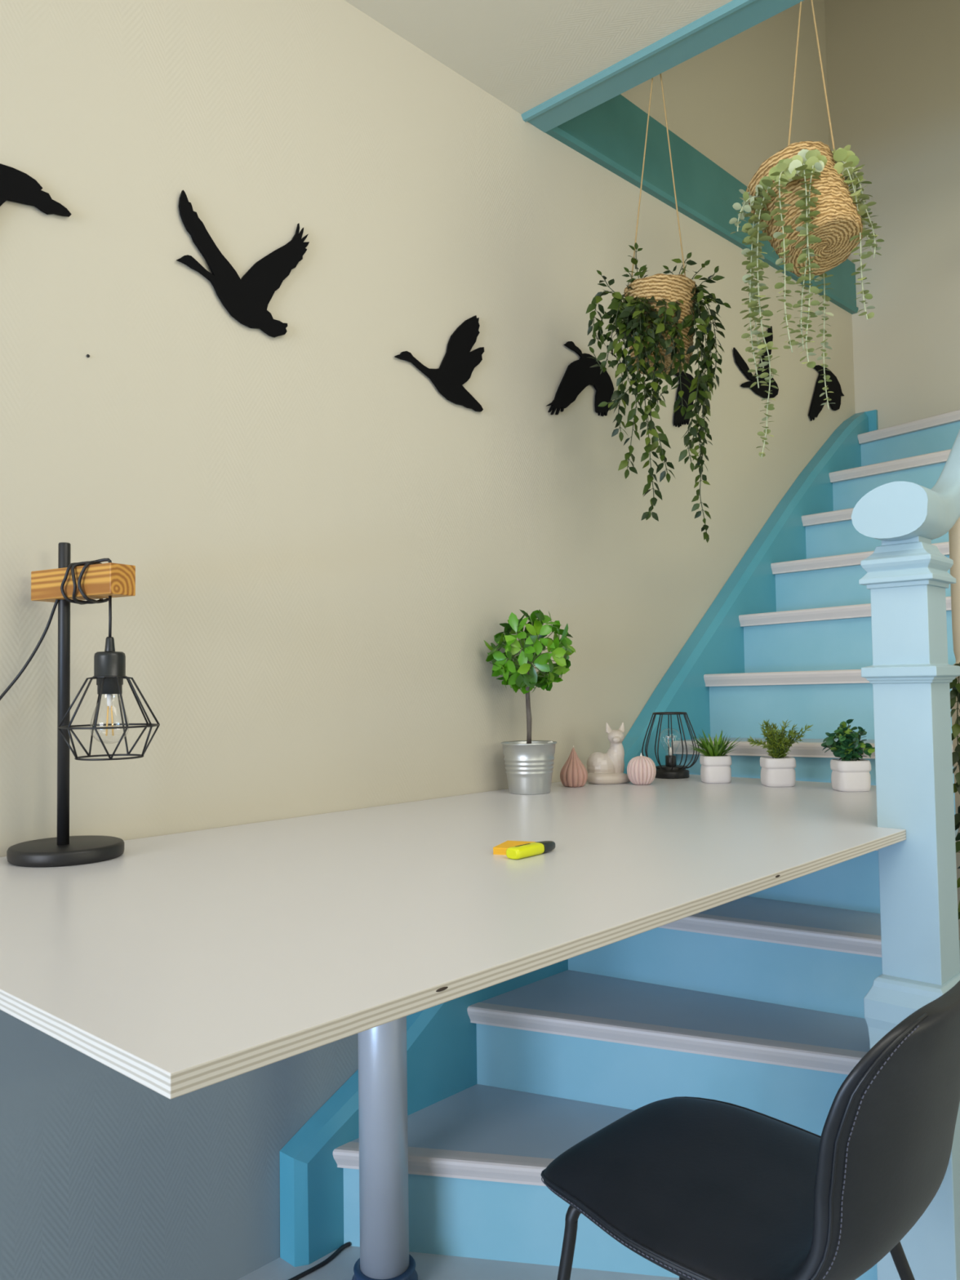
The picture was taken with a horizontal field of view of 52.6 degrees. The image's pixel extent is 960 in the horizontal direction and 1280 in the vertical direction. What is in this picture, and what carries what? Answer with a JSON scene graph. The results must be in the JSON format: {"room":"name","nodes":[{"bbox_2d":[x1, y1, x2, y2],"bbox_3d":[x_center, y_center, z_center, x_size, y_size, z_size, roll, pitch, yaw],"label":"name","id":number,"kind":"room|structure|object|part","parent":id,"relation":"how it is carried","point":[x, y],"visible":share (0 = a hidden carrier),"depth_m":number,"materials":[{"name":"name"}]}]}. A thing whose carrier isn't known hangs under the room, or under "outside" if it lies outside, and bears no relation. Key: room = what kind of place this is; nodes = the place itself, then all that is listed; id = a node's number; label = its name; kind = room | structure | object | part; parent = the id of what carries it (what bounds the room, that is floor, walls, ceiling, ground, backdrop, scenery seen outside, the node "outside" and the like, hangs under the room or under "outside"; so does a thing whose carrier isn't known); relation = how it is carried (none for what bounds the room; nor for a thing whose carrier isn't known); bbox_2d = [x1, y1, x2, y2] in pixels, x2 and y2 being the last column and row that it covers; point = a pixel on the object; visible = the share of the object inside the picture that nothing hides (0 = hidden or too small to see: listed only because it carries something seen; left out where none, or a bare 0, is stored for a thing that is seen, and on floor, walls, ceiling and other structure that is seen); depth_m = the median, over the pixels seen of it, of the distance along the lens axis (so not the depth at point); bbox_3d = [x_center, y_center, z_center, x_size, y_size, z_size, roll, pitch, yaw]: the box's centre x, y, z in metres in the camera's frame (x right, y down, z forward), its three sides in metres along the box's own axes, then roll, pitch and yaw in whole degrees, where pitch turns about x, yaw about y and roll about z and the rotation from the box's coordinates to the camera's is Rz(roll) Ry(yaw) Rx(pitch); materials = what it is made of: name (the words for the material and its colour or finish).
{"room":"home office","nodes":[
{"label":"home office","id":0,"kind":"room"},
{"bbox_2d":[0,0,855,1279],"bbox_3d":[-1.519,-0.269,0.965,0.120,2.990,9.330,-3,-4,43],"label":"wall","id":1,"kind":"structure","parent":0,"point":[326,546],"depth_m":2.07,"materials":[{"name":"beige paint"}]},
{"bbox_2d":[0,163,71,217],"bbox_3d":[-0.822,-0.703,1.641,0.006,0.214,0.264,-3,-4,43],"label":"bird","id":2,"kind":"object","parent":1,"relation":"attached to","point":[15,185],"visible":1,"depth_m":1.68},
{"bbox_2d":[176,189,309,337],"bbox_3d":[-0.483,-0.775,2.010,0.006,0.267,0.319,-3,-4,43],"label":"bird","id":3,"kind":"object","parent":1,"relation":"attached to","point":[246,299],"visible":1,"depth_m":2.00},
{"bbox_2d":[394,315,484,412],"bbox_3d":[-0.097,-0.719,2.422,0.006,0.252,0.313,-3,-4,43],"label":"bird","id":4,"kind":"object","parent":1,"relation":"attached to","point":[456,367],"visible":1,"depth_m":2.46},
{"bbox_2d":[546,341,613,416],"bbox_3d":[0.297,-0.749,2.848,0.006,0.234,0.327,-3,-4,43],"label":"bird","id":5,"kind":"object","parent":1,"relation":"attached to","point":[579,374],"visible":0.95,"depth_m":2.85},
{"bbox_2d":[521,0,804,132],"bbox_3d":[1.978,-1.683,1.052,5.000,0.260,0.103,-3,-4,43],"label":"trim","id":6,"kind":"structure","parent":1,"relation":"attached to","point":[735,17],"depth_m":2.46,"materials":[{"name":"teal paint"}]},
{"bbox_2d":[585,73,731,542],"bbox_3d":[0.439,-0.920,2.476,0.350,1.355,0.237,1,-3,-32],"label":"hanging planter","id":7,"kind":"object","parent":6,"relation":"hanging from","point":[657,315],"visible":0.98,"depth_m":2.42,"materials":[{"name":"green plant"}]},
{"bbox_2d":[623,273,696,374],"bbox_3d":[0.468,-0.809,2.517,0.184,0.209,0.186,-3,-4,43],"label":"basket","id":8,"kind":"object","parent":7,"relation":"on","point":[677,292],"depth_m":2.44,"materials":[{"name":"brown wicker"}]},
{"bbox_2d":[673,371,697,427],"bbox_3d":[0.685,-0.805,3.269,0.006,0.197,0.240,-3,-4,43],"label":"bird","id":9,"kind":"object","parent":1,"relation":"attached to","point":[678,420],"visible":0.56,"depth_m":3.26},
{"bbox_2d":[545,94,858,314],"bbox_3d":[0.943,-1.576,3.586,0.030,0.294,2.200,-3,-4,43],"label":"trim","id":10,"kind":"structure","parent":1,"relation":"attached to","point":[611,134],"depth_m":3.23,"materials":[{"name":"teal paint"}]},
{"bbox_2d":[733,325,778,398],"bbox_3d":[1.044,-1.073,3.672,0.006,0.298,0.348,-3,-4,43],"label":"bird","id":11,"kind":"object","parent":1,"relation":"attached to","point":[761,391],"visible":0.82,"depth_m":3.68},
{"bbox_2d":[808,364,844,421],"bbox_3d":[1.475,-1.029,4.133,0.006,0.260,0.364,-3,-4,43],"label":"bird","id":12,"kind":"object","parent":1,"relation":"attached to","point":[834,386],"visible":0.88,"depth_m":4.11},
{"bbox_2d":[237,1245,679,1279],"bbox_3d":[0.606,1.175,-0.601,5.000,0.100,10.000,-3,-4,43],"label":"floor","id":13,"kind":"structure","parent":0,"point":[428,1266],"depth_m":1.93,"materials":[{"name":"grey paint"}]},
{"bbox_2d":[288,1241,351,1279],"bbox_3d":[-0.512,1.241,1.680,0.039,0.009,0.831,-3,-3,34],"label":"power cable","id":14,"kind":"object","parent":13,"relation":"on","point":[343,1246],"visible":1,"depth_m":1.94,"materials":[{"name":"black plastic"}]},
{"bbox_2d":[0,774,906,1279],"bbox_3d":[0.136,0.799,1.819,1.048,0.885,2.175,-3,-4,43],"label":"desk","id":15,"kind":"object","parent":13,"relation":"on","point":[180,964],"visible":0.94,"depth_m":1.27,"materials":[{"name":"white laminate"}]},
{"bbox_2d":[0,542,159,866],"bbox_3d":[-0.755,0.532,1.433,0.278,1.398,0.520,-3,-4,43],"label":"desk lamp","id":16,"kind":"object","parent":15,"relation":"on","point":[90,580],"visible":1,"depth_m":1.56,"materials":[{"name":"black metal"}]},
{"bbox_3d":[-0.650,-0.092,1.587,0.196,0.049,0.049,-2,-3,30],"label":"arm","id":17,"kind":"part","parent":16,"relation":"part of"},
{"bbox_3d":[-0.588,0.122,1.544,0.151,0.130,0.149,-3,-4,43],"label":"lamp shade","id":18,"kind":"part","parent":16,"relation":"part of","materials":[{"name":"black metal"}]},
{"bbox_3d":[-0.588,0.125,1.544,0.058,0.080,0.058,-3,-4,43],"label":"bulb","id":19,"kind":"part","parent":16,"relation":"part of","materials":[{"name":"clear glass"}]},
{"bbox_2d":[93,651,125,693],"bbox_3d":[-0.589,0.052,1.547,0.049,0.067,0.049,-3,-4,43],"label":"socket","id":20,"kind":"object","parent":16,"relation":"attached to","point":[109,667],"depth_m":1.53,"materials":[{"name":"black plastic"}]},
{"bbox_3d":[-0.589,0.097,1.545,0.009,0.025,0.009,-3,-4,43],"label":"glass stem","id":21,"kind":"part","parent":16,"relation":"part of","materials":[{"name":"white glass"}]},
{"bbox_3d":[-0.191,0.802,1.901,0.095,0.836,0.095,-3,-4,43],"label":"leg","id":22,"kind":"part","parent":15,"relation":"part of","materials":[{"name":"grey metal"}]},
{"bbox_2d":[493,840,535,854],"bbox_3d":[0.057,0.341,1.595,0.050,0.011,0.072,-2,-3,20],"label":"sticky notes","id":23,"kind":"object","parent":15,"relation":"on","point":[500,849],"visible":0.46,"depth_m":1.58,"materials":[{"name":"orange paper"}]},
{"bbox_2d":[484,609,576,795],"bbox_3d":[0.130,0.153,2.464,0.232,0.464,0.215,-1,-3,8],"label":"topiary tree","id":24,"kind":"object","parent":15,"relation":"on","point":[528,763],"visible":1,"depth_m":2.41,"materials":[{"name":"green plant"}]},
{"bbox_3d":[0.124,0.321,2.454,0.141,0.127,0.141,-3,-4,43],"label":"zinc pot","id":25,"kind":"part","parent":24,"relation":"part of","materials":[{"name":"grey metal"}]},
{"bbox_2d":[506,840,555,859],"bbox_3d":[0.084,0.336,1.560,0.028,0.018,0.105,-3,-4,43],"label":"highlighter","id":26,"kind":"object","parent":15,"relation":"on","point":[524,851],"visible":1,"depth_m":1.54,"materials":[{"name":"yellow plastic"}]},
{"bbox_2d":[560,745,587,786],"bbox_3d":[0.249,0.335,2.581,0.072,0.108,0.072,-3,-4,43],"label":"candle","id":27,"kind":"object","parent":15,"relation":"on","point":[573,773],"visible":1,"depth_m":2.56,"materials":[{"name":"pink wax"}]},
{"bbox_2d":[586,721,630,784],"bbox_3d":[0.343,0.308,2.657,0.108,0.166,0.106,-3,-4,43],"label":"cat figurine","id":28,"kind":"object","parent":15,"relation":"on","point":[608,768],"visible":0.98,"depth_m":2.64,"materials":[{"name":"beige ceramic"}]},
{"bbox_2d":[626,752,656,785],"bbox_3d":[0.433,0.345,2.608,0.078,0.084,0.077,-3,-4,43],"label":"candle","id":29,"kind":"object","parent":15,"relation":"on","point":[641,770],"visible":1,"depth_m":2.58,"materials":[{"name":"pink wax"}]},
{"bbox_2d":[641,711,699,778],"bbox_3d":[0.548,0.301,2.795,0.163,0.186,0.163,-3,-4,43],"label":"wire lantern","id":30,"kind":"object","parent":15,"relation":"on","point":[670,770],"visible":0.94,"depth_m":2.77,"materials":[{"name":"black metal"}]},
{"bbox_3d":[0.548,0.321,2.794,0.009,0.025,0.009,-3,-4,43],"label":"glass stem","id":31,"kind":"part","parent":30,"relation":"part of","materials":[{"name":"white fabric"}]},
{"bbox_2d":[665,755,676,766],"bbox_3d":[0.548,0.347,2.792,0.031,0.031,0.031,-3,-4,43],"label":"socket","id":32,"kind":"object","parent":30,"relation":"attached to","point":[668,757],"depth_m":2.78,"materials":[{"name":"black plastic"}]},
{"bbox_2d":[689,729,741,783],"bbox_3d":[0.629,0.314,2.630,0.155,0.144,0.152,0,-3,-8],"label":"potted plant","id":33,"kind":"object","parent":15,"relation":"on","point":[715,768],"visible":1,"depth_m":2.60,"materials":[{"name":"green plant"}]},
{"bbox_3d":[0.639,0.349,2.635,0.077,0.072,0.077,-1,-3,-1],"label":"pot","id":34,"kind":"part","parent":33,"relation":"part of","materials":[{"name":"white ceramic"}]},
{"bbox_2d":[746,718,813,786],"bbox_3d":[0.772,0.291,2.538,0.153,0.175,0.171,0,-3,-25],"label":"potted plant","id":35,"kind":"object","parent":15,"relation":"on","point":[777,770],"visible":1,"depth_m":2.50,"materials":[{"name":"white ceramic"}]},
{"bbox_3d":[0.774,0.342,2.527,0.081,0.073,0.081,-1,-3,-1],"label":"pot","id":36,"kind":"part","parent":35,"relation":"part of","materials":[{"name":"white ceramic"}]},
{"bbox_2d":[821,719,875,791],"bbox_3d":[0.909,0.283,2.399,0.126,0.175,0.128,-1,-3,-2],"label":"potted plant","id":37,"kind":"object","parent":15,"relation":"on","point":[850,773],"visible":1,"depth_m":2.37,"materials":[{"name":"green plant"}]},
{"bbox_3d":[0.914,0.333,2.397,0.083,0.075,0.083,-1,-3,-1],"label":"pot","id":38,"kind":"part","parent":37,"relation":"part of","materials":[{"name":"white ceramic"}]},
{"bbox_2d":[279,408,959,1279],"bbox_3d":[1.046,-0.375,2.816,1.124,3.293,3.129,-3,-4,43],"label":"staircase","id":39,"kind":"structure","parent":13,"relation":"on","point":[844,605],"depth_m":2.19,"materials":[{"name":"blue paint"}]},
{"bbox_3d":[1.572,-1.095,2.716,0.138,1.879,2.467,-3,-4,43],"label":"handrail","id":40,"kind":"part","parent":39,"relation":"part of","materials":[{"name":"blue paint"}]},
{"bbox_3d":[0.808,0.266,1.806,0.134,0.729,0.134,-3,-4,43],"label":"newel post","id":41,"kind":"part","parent":39,"relation":"part of","materials":[{"name":"blue paint"}]},
{"bbox_2d":[949,662,959,919],"bbox_3d":[0.983,0.326,1.975,0.074,0.562,0.111,-3,-4,43],"label":"leaf garland","id":42,"kind":"object","parent":39,"relation":"on","point":[955,692],"visible":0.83,"depth_m":1.96,"materials":[{"name":"green plant"}]},
{"bbox_2d":[540,980,959,1279],"bbox_3d":[0.388,0.822,1.321,0.540,0.786,0.543,-3,-4,43],"label":"chair","id":43,"kind":"object","parent":13,"relation":"on","point":[697,1188],"visible":1,"depth_m":1.18,"materials":[{"name":"black leather"}]},
{"bbox_3d":[0.121,0.992,1.330,0.149,0.447,0.024,-1,-3,-1],"label":"leg","id":44,"kind":"part","parent":43,"relation":"part of","materials":[{"name":"black metal"}]},
{"bbox_3d":[0.613,0.985,1.328,0.236,0.449,0.049,0,-3,-10],"label":"leg","id":45,"kind":"part","parent":43,"relation":"part of","materials":[{"name":"black metal"}]},
{"bbox_2d":[344,0,733,114],"bbox_3d":[-0.444,-1.773,-1.550,5.000,0.245,7.045,-3,-4,43],"label":"ceiling","id":46,"kind":"structure","parent":0,"point":[524,54],"depth_m":2.37,"materials":[{"name":"beige paint"}]},
{"bbox_2d":[620,0,829,186],"bbox_3d":[0.426,-2.843,3.335,0.120,2.310,3.330,-3,-4,43],"label":"wall","id":47,"kind":"structure","parent":0,"point":[731,101],"depth_m":3.92,"materials":[{"name":"beige paint"}]},
{"bbox_2d":[728,0,884,458],"bbox_3d":[0.721,-1.013,2.192,0.314,1.222,0.268,0,-3,-26],"label":"hanging planter","id":48,"kind":"object","parent":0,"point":[800,198],"visible":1,"depth_m":2.13,"materials":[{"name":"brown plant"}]},
{"bbox_2d":[746,141,863,276],"bbox_3d":[0.738,-0.967,2.206,0.263,0.278,0.215,-3,-4,43],"label":"basket","id":49,"kind":"object","parent":48,"relation":"on","point":[840,230],"depth_m":2.13,"materials":[{"name":"brown wicker"}]},
{"bbox_2d":[824,0,959,429],"bbox_3d":[2.824,-1.379,3.414,3.400,5.300,0.120,-3,-4,43],"label":"wall","id":50,"kind":"structure","parent":0,"point":[893,66],"depth_m":4.25,"materials":[{"name":"beige paint"}]}
]}

